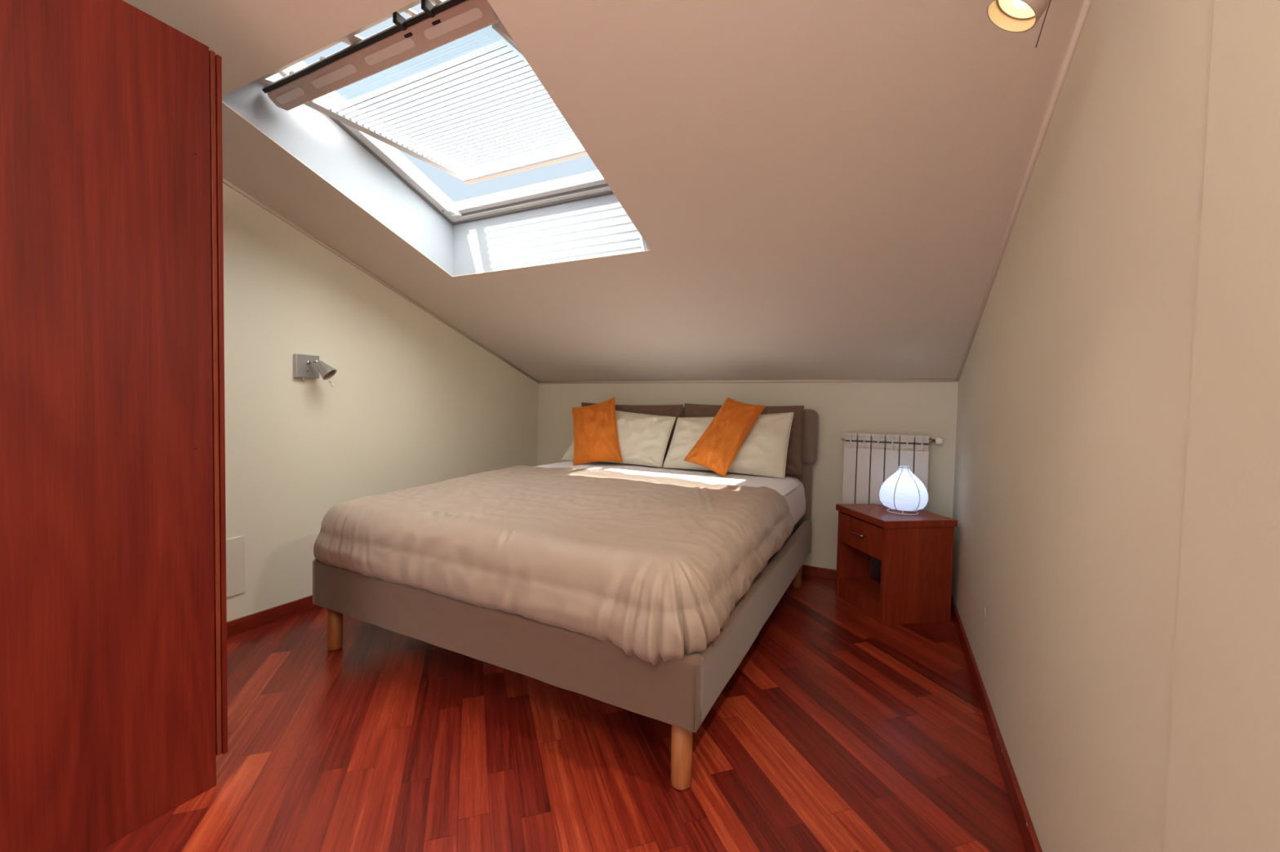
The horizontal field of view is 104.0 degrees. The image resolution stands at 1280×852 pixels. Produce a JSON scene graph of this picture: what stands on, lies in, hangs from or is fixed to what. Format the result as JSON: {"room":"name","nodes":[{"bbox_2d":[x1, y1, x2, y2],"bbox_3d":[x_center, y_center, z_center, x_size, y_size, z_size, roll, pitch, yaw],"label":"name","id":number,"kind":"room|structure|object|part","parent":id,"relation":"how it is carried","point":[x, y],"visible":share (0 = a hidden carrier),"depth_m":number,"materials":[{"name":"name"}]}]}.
{"room":"bedroom","nodes":[
{"label":"bedroom","id":0,"kind":"room"},
{"bbox_2d":[222,182,538,622],"bbox_3d":[-2.188,-0.666,1.592,0.100,3.385,6.035,2,2,26],"label":"wall","id":1,"kind":"structure","parent":0,"point":[413,402],"depth_m":2.60,"materials":[{"name":"beige paint"}]},
{"bbox_2d":[226,536,245,597],"bbox_3d":[-1.868,0.640,2.218,0.006,0.264,0.200,2,2,26],"label":"cover plate","id":2,"kind":"object","parent":1,"relation":"attached to","point":[235,547],"visible":0.44,"depth_m":2.27,"materials":[{"name":"white plastic"}]},
{"bbox_2d":[226,595,319,637],"bbox_3d":[-2.170,0.933,1.624,0.014,0.068,5.835,2,2,26],"label":"baseboard","id":3,"kind":"structure","parent":1,"relation":"attached to","point":[239,625],"depth_m":2.40,"materials":[{"name":"brown wood"}]},
{"bbox_2d":[293,353,337,386],"bbox_3d":[-1.618,-0.279,2.502,0.173,0.156,0.113,2,2,10],"label":"wall spotlight","id":4,"kind":"object","parent":1,"relation":"attached to","point":[305,366],"visible":1,"depth_m":2.49,"materials":[{"name":"metal"}]},
{"bbox_3d":[-1.676,-0.300,2.512,0.026,0.116,0.112,2,2,26],"label":"mounting plate","id":5,"kind":"part","parent":4,"relation":"part of","materials":[{"name":"metal"}]},
{"bbox_3d":[-1.635,-0.321,2.503,0.062,0.027,0.020,1,2,7],"label":"arm","id":6,"kind":"part","parent":4,"relation":"part of","materials":[{"name":"silver metal"}]},
{"bbox_3d":[-1.573,-0.279,2.513,0.092,0.095,0.081,2,2,26],"label":"lamp shade","id":7,"kind":"part","parent":4,"relation":"part of","materials":[{"name":"metal"}]},
{"bbox_2d":[222,177,538,382],"bbox_3d":[-2.126,-1.295,1.546,0.018,2.014,5.841,2,2,26],"label":"trim","id":8,"kind":"structure","parent":1,"relation":"attached to","point":[224,181],"depth_m":2.73,"materials":[{"name":"paint"}]},
{"bbox_2d":[96,575,1026,851],"bbox_3d":[-0.793,1.050,0.943,3.293,0.060,6.035,2,2,26],"label":"floor","id":9,"kind":"structure","parent":0,"point":[837,729],"depth_m":1.53,"materials":[{"name":"red wood"}]},
{"bbox_2d":[0,0,227,851],"bbox_3d":[-1.720,-0.011,1.312,0.989,1.995,0.670,2,2,26],"label":"wardrobe","id":10,"kind":"object","parent":9,"relation":"on","point":[113,700],"visible":1,"depth_m":1.17,"materials":[{"name":"brown wood"}]},
{"bbox_3d":[-1.368,-0.047,1.464,0.492,1.907,0.010,2,2,26],"label":"door","id":11,"kind":"part","parent":10,"relation":"part of","materials":[{"name":"brown wood"}]},
{"bbox_3d":[-1.361,-0.044,1.475,0.494,1.905,0.010,2,2,26],"label":"door","id":12,"kind":"part","parent":10,"relation":"part of","materials":[{"name":"brown wood"}]},
{"bbox_2d":[312,407,818,790],"bbox_3d":[-0.140,0.430,2.652,1.769,1.085,2.094,2,2,27],"label":"bed","id":13,"kind":"object","parent":9,"relation":"on","point":[681,694],"visible":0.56,"depth_m":1.65,"materials":[{"name":"beige fabric"}]},
{"bbox_3d":[-1.321,0.860,2.164,0.062,0.212,0.062,2,2,27],"label":"leg","id":14,"kind":"part","parent":13,"relation":"part of","materials":[{"name":"brown wood"}]},
{"bbox_3d":[-0.614,0.694,1.753,1.745,0.194,0.049,2,2,27],"label":"foot rail","id":15,"kind":"part","parent":13,"relation":"part of","materials":[{"name":"beige fabric"}]},
{"bbox_3d":[0.119,0.916,1.422,0.062,0.212,0.062,2,2,27],"label":"leg","id":16,"kind":"part","parent":13,"relation":"part of","materials":[{"name":"brown wood"}]},
{"bbox_2d":[604,462,805,562],"bbox_3d":[-0.162,0.471,2.599,1.679,0.329,1.892,2,2,27],"label":"mattress","id":17,"kind":"object","parent":13,"relation":"on","point":[795,498],"visible":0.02,"depth_m":2.86,"materials":[{"name":"white fabric"}]},
{"bbox_2d":[313,465,794,666],"bbox_3d":[-0.331,0.449,2.304,1.810,0.348,1.410,2,2,27],"label":"duvet","id":18,"kind":"object","parent":17,"relation":"on","point":[654,567],"visible":1,"depth_m":1.75,"materials":[{"name":"brown fabric"}]},
{"bbox_2d":[581,402,683,462],"bbox_3d":[-0.086,0.042,3.568,0.822,0.411,0.101,2,2,26],"label":"pillow","id":19,"kind":"object","parent":17,"relation":"on","point":[673,411],"visible":0.13,"depth_m":3.45,"materials":[{"name":"brown fabric"}]},
{"bbox_2d":[533,461,799,496],"bbox_3d":[0.057,0.408,3.022,1.683,0.258,0.640,2,2,27],"label":"sheet","id":20,"kind":"object","parent":17,"relation":"on","point":[782,486],"visible":0.52,"depth_m":2.95,"materials":[{"name":"white fabric"}]},
{"bbox_2d":[571,397,622,465],"bbox_3d":[-0.295,0.034,3.374,0.384,0.463,0.179,2,2,8],"label":"cushion","id":21,"kind":"object","parent":20,"relation":"on","point":[594,426],"visible":1,"depth_m":3.33,"materials":[{"name":"orange fabric"}]},
{"bbox_2d":[560,410,675,467],"bbox_3d":[-0.165,0.064,3.447,0.841,0.386,0.190,2,2,26],"label":"pillow","id":22,"kind":"object","parent":20,"relation":"on","point":[643,438],"visible":0.56,"depth_m":3.31,"materials":[{"name":"beige fabric"}]},
{"bbox_2d":[683,397,765,477],"bbox_3d":[0.489,0.061,2.979,0.469,0.468,0.198,2,2,26],"label":"cushion","id":23,"kind":"object","parent":20,"relation":"on","point":[717,447],"visible":1,"depth_m":2.94,"materials":[{"name":"orange fabric"}]},
{"bbox_2d":[662,412,793,478],"bbox_3d":[0.524,0.097,3.082,0.793,0.379,0.184,2,2,26],"label":"pillow","id":24,"kind":"object","parent":20,"relation":"on","point":[763,451],"visible":0.7,"depth_m":2.95,"materials":[{"name":"beige fabric"}]},
{"bbox_2d":[684,403,804,475],"bbox_3d":[0.640,0.071,3.194,0.798,0.420,0.113,2,2,26],"label":"pillow","id":25,"kind":"object","parent":17,"relation":"on","point":[794,453],"visible":0.22,"depth_m":3.04,"materials":[{"name":"brown fabric"}]},
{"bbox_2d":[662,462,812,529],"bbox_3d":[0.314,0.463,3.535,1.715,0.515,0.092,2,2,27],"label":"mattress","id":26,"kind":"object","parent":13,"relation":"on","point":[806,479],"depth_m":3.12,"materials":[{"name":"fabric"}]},
{"bbox_3d":[0.586,0.702,2.223,0.047,0.194,1.972,2,2,27],"label":"rail","id":27,"kind":"part","parent":13,"relation":"part of","materials":[{"name":"beige fabric"}]},
{"bbox_2d":[681,407,818,465],"bbox_3d":[0.322,0.041,3.518,1.769,0.350,0.116,2,2,27],"label":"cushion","id":28,"kind":"object","parent":13,"relation":"on","point":[811,417],"depth_m":3.09,"materials":[{"name":"fabric"}]},
{"bbox_3d":[0.957,0.875,3.045,0.062,0.212,0.062,2,2,27],"label":"leg","id":29,"kind":"part","parent":13,"relation":"part of","materials":[{"name":"brown wood"}]},
{"bbox_2d":[835,503,957,625],"bbox_3d":[1.376,0.735,2.753,0.424,0.532,0.449,1,2,-9],"label":"nightstand","id":30,"kind":"object","parent":9,"relation":"on","point":[908,558],"visible":0.95,"depth_m":2.56,"materials":[{"name":"brown wood"}]},
{"bbox_3d":[1.261,0.744,2.940,0.208,0.495,0.020,1,2,-9],"label":"panel","id":31,"kind":"part","parent":30,"relation":"part of","materials":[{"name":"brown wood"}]},
{"bbox_3d":[1.182,0.586,2.718,0.026,0.008,0.108,1,2,-9],"label":"handle","id":32,"kind":"part","parent":30,"relation":"part of","materials":[{"name":"silver metal"}]},
{"bbox_2d":[838,577,880,606],"bbox_3d":[1.287,0.905,2.745,0.197,0.016,0.383,1,2,-9],"label":"shelf","id":33,"kind":"object","parent":30,"relation":"attached to","point":[867,588],"depth_m":2.78,"materials":[{"name":"brown wood"}]},
{"bbox_3d":[1.204,0.595,2.720,0.018,0.163,0.379,1,2,-9],"label":"drawer","id":34,"kind":"part","parent":30,"relation":"part of","materials":[{"name":"brown wood"}]},
{"bbox_3d":[1.532,0.744,2.807,0.125,0.475,0.431,0,2,-34],"label":"panel","id":35,"kind":"part","parent":30,"relation":"part of","materials":[{"name":"brown wood"}]},
{"bbox_2d":[878,465,928,515],"bbox_3d":[1.432,0.344,2.717,0.242,0.254,0.240,2,2,26],"label":"table lamp","id":36,"kind":"object","parent":30,"relation":"on","point":[903,491],"visible":1,"depth_m":2.64,"materials":[{"name":"white paper"}]},
{"bbox_3d":[1.416,0.761,2.555,0.392,0.495,0.020,1,2,-9],"label":"panel","id":37,"kind":"part","parent":30,"relation":"part of","materials":[{"name":"brown wood"}]},
{"bbox_2d":[122,0,1084,381],"bbox_3d":[-0.744,-1.280,0.859,3.293,2.125,6.035,2,2,26],"label":"ceiling","id":38,"kind":"structure","parent":0,"point":[814,189],"depth_m":1.65,"materials":[{"name":"beige paint"}]},
{"bbox_2d":[222,0,649,275],"bbox_3d":[-0.708,-1.135,1.947,1.221,0.733,1.091,2,2,26],"label":"window","id":39,"kind":"structure","parent":38,"relation":"attached to","point":[578,216],"depth_m":2.25,"materials":[{"name":"white paint"}]},
{"bbox_3d":[-0.663,-1.258,2.014,0.987,0.057,0.900,2,5,26],"label":"sash frame","id":40,"kind":"part","parent":39,"relation":"part of","materials":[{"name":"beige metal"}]},
{"bbox_3d":[-0.692,-1.259,1.970,1.181,0.412,0.991,2,2,26],"label":"frame","id":41,"kind":"part","parent":39,"relation":"part of","materials":[{"name":"white paint"}]},
{"bbox_2d":[311,24,586,180],"bbox_3d":[-0.656,-1.232,2.029,0.890,0.053,0.790,2,2,26],"label":"blind","id":42,"kind":"object","parent":39,"relation":"attached to","point":[494,27],"visible":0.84,"depth_m":2.02,"materials":[{"name":"white plastic"}]},
{"bbox_3d":[-0.482,-1.258,2.377,0.859,0.018,0.010,2,5,26],"label":"blind rail","id":43,"kind":"part","parent":42,"relation":"part of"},
{"bbox_3d":[-0.469,-1.286,2.402,0.987,0.056,0.040,2,5,26],"label":"rail","id":44,"kind":"part","parent":39,"relation":"part of","materials":[{"name":"white paint"}]},
{"bbox_2d":[986,0,1052,48],"bbox_3d":[0.684,-0.819,0.842,0.156,0.410,0.103,2,2,26],"label":"ceiling spotlight","id":45,"kind":"object","parent":38,"relation":"hanging from","point":[1009,15],"visible":1,"depth_m":0.89,"materials":[{"name":"beige metal"}]},
{"bbox_3d":[0.659,-0.734,0.865,0.020,0.015,0.023,2,2,26],"label":"bulb","id":46,"kind":"part","parent":45,"relation":"part of","materials":[{"name":"beige glass"}]},
{"bbox_3d":[0.689,-0.763,0.813,0.090,0.300,0.002,1,2,-9],"label":"cord","id":47,"kind":"part","parent":45,"relation":"part of","materials":[{"name":"black rubber"}]},
{"bbox_2d":[537,382,958,574],"bbox_3d":[0.540,0.336,3.577,3.293,1.354,0.100,2,2,26],"label":"wall","id":48,"kind":"structure","parent":0,"point":[909,408],"depth_m":3.19,"materials":[{"name":"beige paint"}]},
{"bbox_2d":[537,378,958,383],"bbox_3d":[0.485,-0.313,3.527,2.993,0.018,0.018,2,2,26],"label":"trim","id":49,"kind":"structure","parent":48,"relation":"attached to","point":[931,380],"depth_m":3.34,"materials":[{"name":"paint"}]},
{"bbox_2d":[802,564,871,580],"bbox_3d":[0.458,0.918,3.569,2.965,0.068,0.014,2,2,26],"label":"baseboard","id":50,"kind":"structure","parent":48,"relation":"attached to","point":[807,571],"depth_m":3.22,"materials":[{"name":"brown wood"}]},
{"bbox_2d":[841,432,942,511],"bbox_3d":[1.489,0.371,2.997,0.537,0.646,0.094,2,2,26],"label":"radiator","id":51,"kind":"object","parent":48,"relation":"attached to","point":[866,468],"visible":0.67,"depth_m":2.99,"materials":[{"name":"metal"}]},
{"bbox_3d":[1.715,0.085,2.866,0.037,0.036,0.038,2,2,26],"label":"knob","id":52,"kind":"part","parent":51,"relation":"part of","materials":[{"name":"white plastic"}]},
{"bbox_2d":[951,0,1279,851],"bbox_3d":[0.622,-0.557,0.199,0.209,3.385,6.035,2,2,26],"label":"wall","id":53,"kind":"structure","parent":0,"point":[1116,506],"depth_m":0.78,"materials":[{"name":"beige paint"}]},
{"bbox_2d":[951,594,1042,851],"bbox_3d":[1.239,0.998,1.795,0.014,0.068,2.499,2,2,26],"label":"baseboard","id":54,"kind":"structure","parent":53,"relation":"attached to","point":[1028,833],"depth_m":1.53,"materials":[{"name":"brown wood"}]},
{"bbox_2d":[955,0,1093,381],"bbox_3d":[1.276,-0.660,1.734,0.018,0.872,2.506,2,2,26],"label":"trim","id":55,"kind":"structure","parent":53,"relation":"attached to","point":[1086,5],"depth_m":1.39,"materials":[{"name":"paint"}]}
]}

